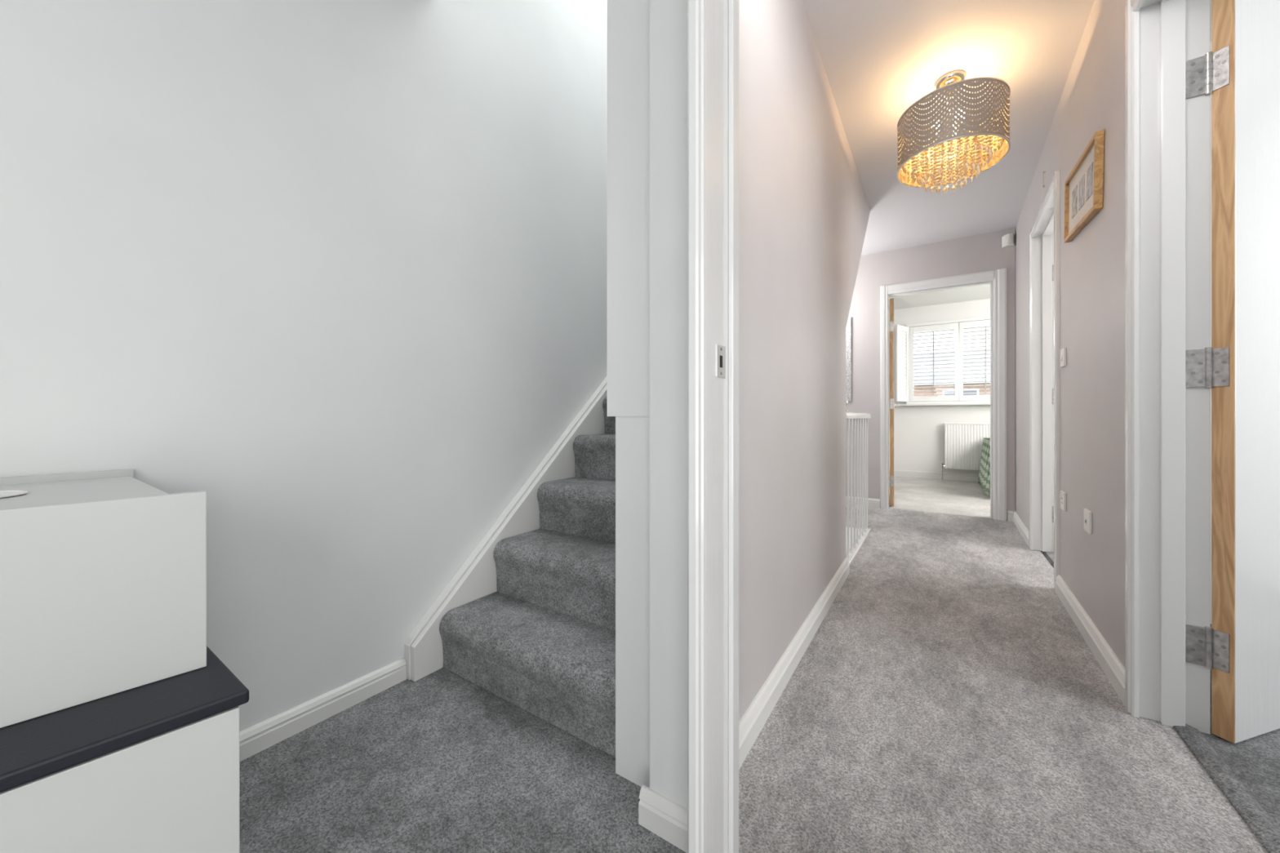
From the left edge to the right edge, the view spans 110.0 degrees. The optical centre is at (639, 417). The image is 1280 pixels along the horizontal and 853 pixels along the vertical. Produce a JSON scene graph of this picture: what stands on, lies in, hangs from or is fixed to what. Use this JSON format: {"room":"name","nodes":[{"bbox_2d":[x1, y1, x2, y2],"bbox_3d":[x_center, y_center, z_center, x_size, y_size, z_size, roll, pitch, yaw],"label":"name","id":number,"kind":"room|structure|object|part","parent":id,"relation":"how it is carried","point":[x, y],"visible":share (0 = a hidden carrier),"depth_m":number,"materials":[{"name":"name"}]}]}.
{"room":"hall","nodes":[
{"label":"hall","id":0,"kind":"room"},
{"bbox_2d":[0,0,607,731],"bbox_3d":[-0.360,-0.330,2.248,0.115,7.600,6.550,0,0,34],"label":"wall","id":1,"kind":"structure","parent":0,"point":[333,273],"depth_m":1.26,"materials":[{"name":"white paint"}]},
{"bbox_2d":[240,657,406,761],"bbox_3d":[-1.448,0.837,0.487,0.018,0.066,2.411,0,0,34],"label":"baseboard","id":2,"kind":"structure","parent":1,"relation":"attached to","point":[255,739],"depth_m":1.28,"materials":[{"name":"white wood"}]},
{"bbox_2d":[607,0,649,787],"bbox_3d":[0.801,-1.630,2.275,0.179,5.000,2.923,0,0,34],"label":"wall","id":3,"kind":"structure","parent":0,"point":[628,20],"depth_m":1.07,"materials":[{"name":"white paint"}]},
{"bbox_2d":[649,0,687,808],"bbox_3d":[0.105,-0.355,0.956,0.149,2.450,0.080,0,0,34],"label":"wall","id":4,"kind":"structure","parent":0,"point":[668,18],"depth_m":0.94,"materials":[{"name":"white paint"}]},
{"bbox_2d":[638,784,687,852],"bbox_3d":[0.071,0.834,0.920,0.166,0.072,0.018,0,0,34],"label":"baseboard","id":5,"kind":"structure","parent":4,"relation":"attached to","point":[667,819],"depth_m":0.93,"materials":[{"name":"white wood"}]},
{"bbox_2d":[240,475,1279,852],"bbox_3d":[2.185,0.920,2.211,4.800,0.100,9.300,0,0,34],"label":"floor","id":6,"kind":"structure","parent":0,"point":[947,698],"depth_m":1.15,"materials":[{"name":"carpet"}]},
{"bbox_2d":[0,645,248,852],"bbox_3d":[-1.005,0.636,0.591,0.636,0.468,0.615,0,0,34],"label":"base cabinet","id":7,"kind":"object","parent":6,"relation":"on","point":[177,790],"depth_m":0.59,"materials":[{"name":"grey laminate"}]},
{"bbox_2d":[0,469,206,728],"bbox_3d":[-1.062,0.258,0.624,0.499,0.288,0.566,0,0,34],"label":"box","id":8,"kind":"object","parent":7,"relation":"on","point":[103,574],"visible":1,"depth_m":0.64,"materials":[{"name":"white"}]},
{"bbox_2d":[0,490,27,497],"bbox_3d":[-1.056,0.126,0.706,0.108,0.004,0.108,0,0,34],"label":"dish","id":9,"kind":"object","parent":8,"relation":"on","point":[3,494],"visible":1,"depth_m":0.74,"materials":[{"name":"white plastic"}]},
{"bbox_3d":[-1.266,0.258,0.752,0.016,0.288,0.555,0,0,34],"label":"panel","id":10,"kind":"part","parent":8,"relation":"part of","materials":[{"name":"grey wood"}]},
{"bbox_3d":[-1.005,0.412,0.591,0.636,0.020,0.615,0,0,34],"label":"cabinet top","id":11,"kind":"part","parent":7,"relation":"part of","materials":[{"name":"black laminate"}]},
{"bbox_2d":[404,376,615,757],"bbox_3d":[0.285,-0.330,2.366,0.828,2.399,2.634,0,0,34],"label":"staircase","id":12,"kind":"structure","parent":6,"relation":"on","point":[528,618],"depth_m":1.53,"materials":[{"name":"carpet"}]},
{"bbox_2d":[845,411,871,565],"bbox_3d":[1.442,0.419,2.982,0.048,0.902,1.095,0,0,34],"label":"balustrade","id":13,"kind":"object","parent":6,"relation":"on","point":[864,531],"visible":0.79,"depth_m":3.01,"materials":[{"name":"white wood"}]},
{"bbox_3d":[1.442,-0.012,2.982,0.048,0.040,1.095,0,0,34],"label":"handrail","id":14,"kind":"part","parent":13,"relation":"part of","materials":[{"name":"white wood"}]},
{"bbox_3d":[1.442,0.859,2.982,0.048,0.022,1.095,0,0,34],"label":"rail","id":15,"kind":"part","parent":13,"relation":"part of","materials":[{"name":"white wood"}]},
{"bbox_2d":[977,437,990,497],"bbox_3d":[4.740,0.565,4.845,1.681,0.610,1.506,0,0,34],"label":"bed","id":16,"kind":"object","parent":6,"relation":"on","point":[984,479],"visible":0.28,"depth_m":5.33,"materials":[{"name":"green fabric"}]},
{"bbox_2d":[1173,724,1279,852],"bbox_3d":[1.281,0.873,0.890,0.055,0.034,0.900,0,0,34],"label":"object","id":17,"kind":"structure","parent":6,"relation":"on","point":[1258,820],"depth_m":1.03,"materials":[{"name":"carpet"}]},
{"bbox_2d":[738,0,870,721],"bbox_3d":[0.871,0.945,2.282,0.220,5.050,2.974,0,0,34],"label":"wall","id":18,"kind":"structure","parent":0,"point":[804,211],"depth_m":1.54,"materials":[{"name":"beige paint"}]},
{"bbox_2d":[738,557,849,769],"bbox_3d":[0.655,0.828,1.741,0.018,0.085,1.833,0,0,34],"label":"baseboard","id":19,"kind":"structure","parent":18,"relation":"attached to","point":[752,722],"depth_m":1.44,"materials":[{"name":"white wood"}]},
{"bbox_2d":[845,227,1015,520],"bbox_3d":[2.316,0.945,4.344,2.030,5.050,0.100,0,0,34],"label":"wall","id":20,"kind":"structure","parent":0,"point":[984,252],"depth_m":4.20,"materials":[{"name":"beige paint"}]},
{"bbox_2d":[845,316,851,400],"bbox_3d":[1.922,-0.575,4.532,0.395,0.830,0.019,0,0,34],"label":"wall mirror","id":21,"kind":"object","parent":20,"relation":"attached to","point":[848,329],"visible":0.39,"depth_m":4.43,"materials":[{"name":"white mirror"}]},
{"bbox_2d":[845,496,879,508],"bbox_3d":[1.866,0.828,4.571,1.030,0.085,0.018,0,0,34],"label":"baseboard","id":22,"kind":"structure","parent":20,"relation":"attached to","point":[872,503],"depth_m":4.32,"materials":[{"name":"white wood"}]},
{"bbox_2d":[889,298,900,506],"bbox_3d":[2.633,-0.145,4.666,0.099,2.010,0.763,0,0,34],"label":"door","id":23,"kind":"structure","parent":20,"relation":"in","point":[892,405],"depth_m":4.34,"materials":[{"name":"brown"}]},
{"bbox_2d":[880,268,1006,520],"bbox_3d":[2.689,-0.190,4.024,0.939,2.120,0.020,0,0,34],"label":"trim","id":24,"kind":"structure","parent":20,"relation":"attached to","point":[998,277],"depth_m":3.81,"materials":[{"name":"white wood"}]},
{"bbox_2d":[1001,233,1014,248],"bbox_3d":[3.076,-1.478,3.739,0.082,0.095,0.067,0,0,34],"label":"sensor","id":25,"kind":"object","parent":20,"relation":"attached to","point":[1007,240],"visible":1,"depth_m":3.73,"materials":[{"name":"white plastic"}]},
{"bbox_2d":[1007,510,1013,521],"bbox_3d":[3.102,0.828,3.752,0.035,0.085,0.018,0,0,34],"label":"baseboard","id":26,"kind":"structure","parent":20,"relation":"attached to","point":[1010,513],"depth_m":3.75,"materials":[{"name":"white wood"}]},
{"bbox_2d":[888,298,990,474],"bbox_3d":[4.008,-0.355,4.961,5.000,2.450,2.800,0,0,34],"label":"wall","id":27,"kind":"structure","parent":0,"point":[918,430],"depth_m":6.36,"materials":[{"name":"white paint"}]},
{"bbox_2d":[888,469,978,481],"bbox_3d":[4.667,0.820,5.954,4.800,0.100,0.018,0,0,34],"label":"baseboard","id":28,"kind":"structure","parent":27,"relation":"attached to","point":[904,473],"depth_m":6.29,"materials":[{"name":"white wood"}]},
{"bbox_2d":[895,323,990,405],"bbox_3d":[4.348,-0.733,6.188,1.450,1.135,0.240,0,0,34],"label":"window","id":29,"kind":"structure","parent":27,"relation":"in","point":[984,403],"depth_m":6.21,"materials":[{"name":"white plastic"}]},
{"bbox_2d":[895,324,908,401],"bbox_3d":[3.706,-0.760,6.364,0.312,1.072,0.054,0,0,-34],"label":"window shutter","id":30,"kind":"object","parent":29,"relation":"attached to","point":[901,331],"visible":1,"depth_m":6.35,"materials":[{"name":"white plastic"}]},
{"bbox_2d":[910,322,958,401],"bbox_3d":[4.124,-0.760,6.293,0.570,1.072,0.068,0,0,34],"label":"window shutter","id":31,"kind":"object","parent":29,"relation":"attached to","point":[951,326],"visible":1,"depth_m":6.27,"materials":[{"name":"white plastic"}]},
{"bbox_3d":[4.108,-0.760,6.269,0.012,0.892,0.010,0,0,34],"label":"tilt rod","id":32,"kind":"part","parent":31,"relation":"part of","materials":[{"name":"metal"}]},
{"bbox_3d":[4.331,-0.193,6.163,1.450,0.055,0.180,0,0,34],"label":"sill","id":33,"kind":"part","parent":29,"relation":"part of","materials":[{"name":"white wood"}]},
{"bbox_2d":[959,319,990,400],"bbox_3d":[4.607,-0.760,5.973,0.570,1.072,0.068,0,0,34],"label":"window shutter","id":34,"kind":"object","parent":29,"relation":"attached to","point":[979,324],"visible":0.56,"depth_m":6.04,"materials":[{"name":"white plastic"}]},
{"bbox_3d":[4.591,-0.760,5.949,0.012,0.892,0.010,0,0,34],"label":"tilt rod","id":35,"kind":"part","parent":34,"relation":"part of","materials":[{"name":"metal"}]},
{"bbox_2d":[906,315,990,404],"bbox_3d":[4.369,-0.765,6.138,1.240,1.150,0.040,0,0,34],"label":"trim","id":36,"kind":"structure","parent":27,"relation":"attached to","point":[980,318],"depth_m":6.22,"materials":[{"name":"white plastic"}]},
{"bbox_2d":[940,422,990,479],"bbox_3d":[4.600,0.472,5.947,1.013,0.795,0.101,0,0,34],"label":"radiator","id":37,"kind":"object","parent":27,"relation":"attached to","point":[963,442],"visible":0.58,"depth_m":6.04,"materials":[{"name":"white metal"}]},
{"bbox_2d":[944,422,990,424],"bbox_3d":[4.603,0.085,5.913,0.970,0.020,0.047,0,0,34],"label":"grille","id":38,"kind":"object","parent":37,"relation":"attached to","point":[944,423],"depth_m":6.02,"materials":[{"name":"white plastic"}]},
{"bbox_2d":[802,0,1211,310],"bbox_3d":[2.752,-1.630,3.065,5.000,0.100,7.350,0,0,34],"label":"ceiling","id":39,"kind":"structure","parent":0,"point":[879,58],"depth_m":2.11,"materials":[{"name":"white paint"}]},
{"bbox_2d":[897,69,1010,194],"bbox_3d":[1.452,-1.326,2.097,0.434,0.507,0.434,0,0,34],"label":"ceiling light","id":40,"kind":"object","parent":39,"relation":"hanging from","point":[997,123],"visible":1,"depth_m":2.00,"materials":[{"name":"silver metal"}]},
{"bbox_3d":[1.449,-1.361,2.088,0.391,0.113,0.406,0,0,34],"label":"crystal frame","id":41,"kind":"part","parent":40,"relation":"part of","materials":[{"name":"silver metal"}]},
{"bbox_2d":[1015,0,1127,667],"bbox_3d":[2.114,-0.355,2.150,0.130,2.450,3.883,0,0,35],"label":"wall","id":42,"kind":"structure","parent":0,"point":[1092,100],"depth_m":1.74,"materials":[{"name":"beige paint"}]},
{"bbox_2d":[1013,511,1029,547],"bbox_3d":[2.864,0.828,3.364,0.018,0.085,0.928,0,0,35],"label":"baseboard","id":43,"kind":"structure","parent":42,"relation":"attached to","point":[1024,531],"depth_m":3.30,"materials":[{"name":"white wood"}]},
{"bbox_2d":[1033,195,1053,552],"bbox_3d":[2.406,-0.172,2.565,0.137,2.085,0.878,0,0,35],"label":"trim","id":44,"kind":"structure","parent":42,"relation":"attached to","point":[1043,238],"depth_m":2.90,"materials":[{"name":"white wood"}]},
{"bbox_2d":[1029,169,1059,591],"bbox_3d":[2.341,-0.181,2.608,0.018,2.102,0.909,0,0,35],"label":"trim","id":45,"kind":"structure","parent":42,"relation":"attached to","point":[1054,188],"depth_m":2.26,"materials":[{"name":"white wood"}]},
{"bbox_2d":[1052,264,1053,522],"bbox_3d":[3.059,-0.158,2.943,0.817,2.044,0.077,0,0,-13],"label":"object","id":46,"kind":"structure","parent":42,"relation":"in","point":[1052,264],"depth_m":2.88,"materials":[{"name":"white metal"}]},
{"bbox_2d":[1059,490,1066,511],"bbox_3d":[2.023,0.400,2.144,0.013,0.086,0.086,0,0,34],"label":"wall socket","id":47,"kind":"object","parent":42,"relation":"attached to","point":[1063,495],"visible":1,"depth_m":2.12,"materials":[{"name":"white plastic"}]},
{"bbox_2d":[1059,347,1066,367],"bbox_3d":[2.022,-0.285,2.145,0.016,0.086,0.086,0,0,34],"label":"light switch","id":48,"kind":"object","parent":42,"relation":"attached to","point":[1063,352],"visible":1,"depth_m":2.12,"materials":[{"name":"white plastic"}]},
{"bbox_2d":[1063,128,1104,243],"bbox_3d":[1.785,-0.905,1.810,0.023,0.313,0.545,0,0,35],"label":"picture","id":49,"kind":"object","parent":42,"relation":"attached to","point":[1084,186],"visible":1,"depth_m":1.76,"materials":[{"name":"brown wood"}]},
{"bbox_2d":[1071,184,1077,218],"bbox_3d":[1.855,-0.918,1.913,0.002,0.122,0.100,0,0,35],"label":"print","id":50,"kind":"object","parent":49,"relation":"attached to","point":[1074,190],"depth_m":1.91},
{"bbox_2d":[1078,173,1084,210],"bbox_3d":[1.784,-0.907,1.810,0.002,0.122,0.100,0,0,35],"label":"print","id":51,"kind":"object","parent":49,"relation":"attached to","point":[1082,179],"depth_m":1.81},
{"bbox_2d":[1085,161,1093,200],"bbox_3d":[1.714,-0.897,1.708,0.002,0.122,0.100,0,0,35],"label":"print","id":52,"kind":"object","parent":49,"relation":"attached to","point":[1089,170],"depth_m":1.71},
{"bbox_2d":[1084,508,1092,534],"bbox_3d":[1.760,0.408,1.761,0.012,0.086,0.086,0,0,34],"label":"socket","id":53,"kind":"object","parent":42,"relation":"attached to","point":[1087,513],"visible":1,"depth_m":1.74,"materials":[{"name":"white plastic"}]},
{"bbox_2d":[1055,574,1124,706],"bbox_3d":[1.775,0.828,1.790,0.018,0.085,1.080,0,0,35],"label":"baseboard","id":54,"kind":"structure","parent":42,"relation":"attached to","point":[1113,669],"depth_m":1.64,"materials":[{"name":"white wood"}]},
{"bbox_2d":[1124,0,1143,718],"bbox_3d":[1.221,-0.181,0.990,0.018,2.102,0.864,0,0,35],"label":"trim","id":55,"kind":"structure","parent":42,"relation":"attached to","point":[1132,7],"depth_m":1.31,"materials":[{"name":"white wood"}]},
{"bbox_2d":[1139,0,1210,734],"bbox_3d":[1.286,-0.172,0.947,0.137,2.085,0.833,0,0,35],"label":"trim","id":56,"kind":"structure","parent":42,"relation":"attached to","point":[1175,130],"depth_m":1.26,"materials":[{"name":"white wood"}]},
{"bbox_2d":[1185,0,1279,743],"bbox_3d":[1.906,-0.158,1.302,0.777,2.044,0.077,0,0,-13],"label":"door","id":57,"kind":"structure","parent":42,"relation":"in","point":[1241,72],"depth_m":1.21,"materials":[{"name":"white wood"}]},
{"bbox_2d":[1210,41,1211,623],"bbox_3d":[2.903,-0.355,1.285,2.180,2.450,4.550,0,0,34],"label":"wall","id":58,"kind":"structure","parent":0,"point":[1211,42],"depth_m":1.89,"materials":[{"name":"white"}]},
{"bbox_3d":[0.933,-0.430,0.425,2.115,2.600,0.300,0,0,34],"label":"wall","id":59,"kind":"structure","parent":0,"visible":0},
{"bbox_2d":[687,0,705,852],"bbox_3d":[0.098,-0.190,0.781,0.030,2.120,0.014,0,0,34],"label":"trim","id":60,"kind":"structure","parent":59,"relation":"attached to","point":[695,8],"depth_m":0.78,"materials":[{"name":"white wood"}]},
{"bbox_2d":[705,0,738,852],"bbox_3d":[0.480,-0.175,0.628,0.838,2.090,0.153,0,0,34],"label":"trim","id":61,"kind":"structure","parent":59,"relation":"attached to","point":[722,16],"depth_m":0.84,"materials":[{"name":"white wood"}]},
{"bbox_3d":[0.150,-0.103,0.832,0.003,0.059,0.038,0,0,34],"label":"strike plate","id":62,"kind":"part","parent":61,"relation":"part of","materials":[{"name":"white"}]},
{"label":"outside","id":63,"kind":"structure","parent":0,"visible":0},
{"bbox_3d":[25.853,3.920,29.953,70.000,0.100,61.500,0,0,34],"label":"ground","id":64,"kind":"structure","parent":63,"visible":0},
{"bbox_2d":[914,348,990,396],"bbox_3d":[18.528,0.270,20.712,24.600,7.200,7.800,0,0,34],"label":"house","id":65,"kind":"structure","parent":64,"relation":"on","point":[988,351],"depth_m":20.35,"materials":[{"name":"brick"}]},
{"bbox_3d":[13.666,-0.680,19.639,0.520,0.940,0.040,0,0,34],"label":"pane","id":66,"kind":"part","parent":65,"relation":"part of","materials":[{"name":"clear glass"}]},
{"bbox_3d":[14.183,-0.680,19.297,0.520,0.940,0.040,0,0,34],"label":"pane","id":67,"kind":"part","parent":65,"relation":"part of","materials":[{"name":"clear glass"}]}
]}

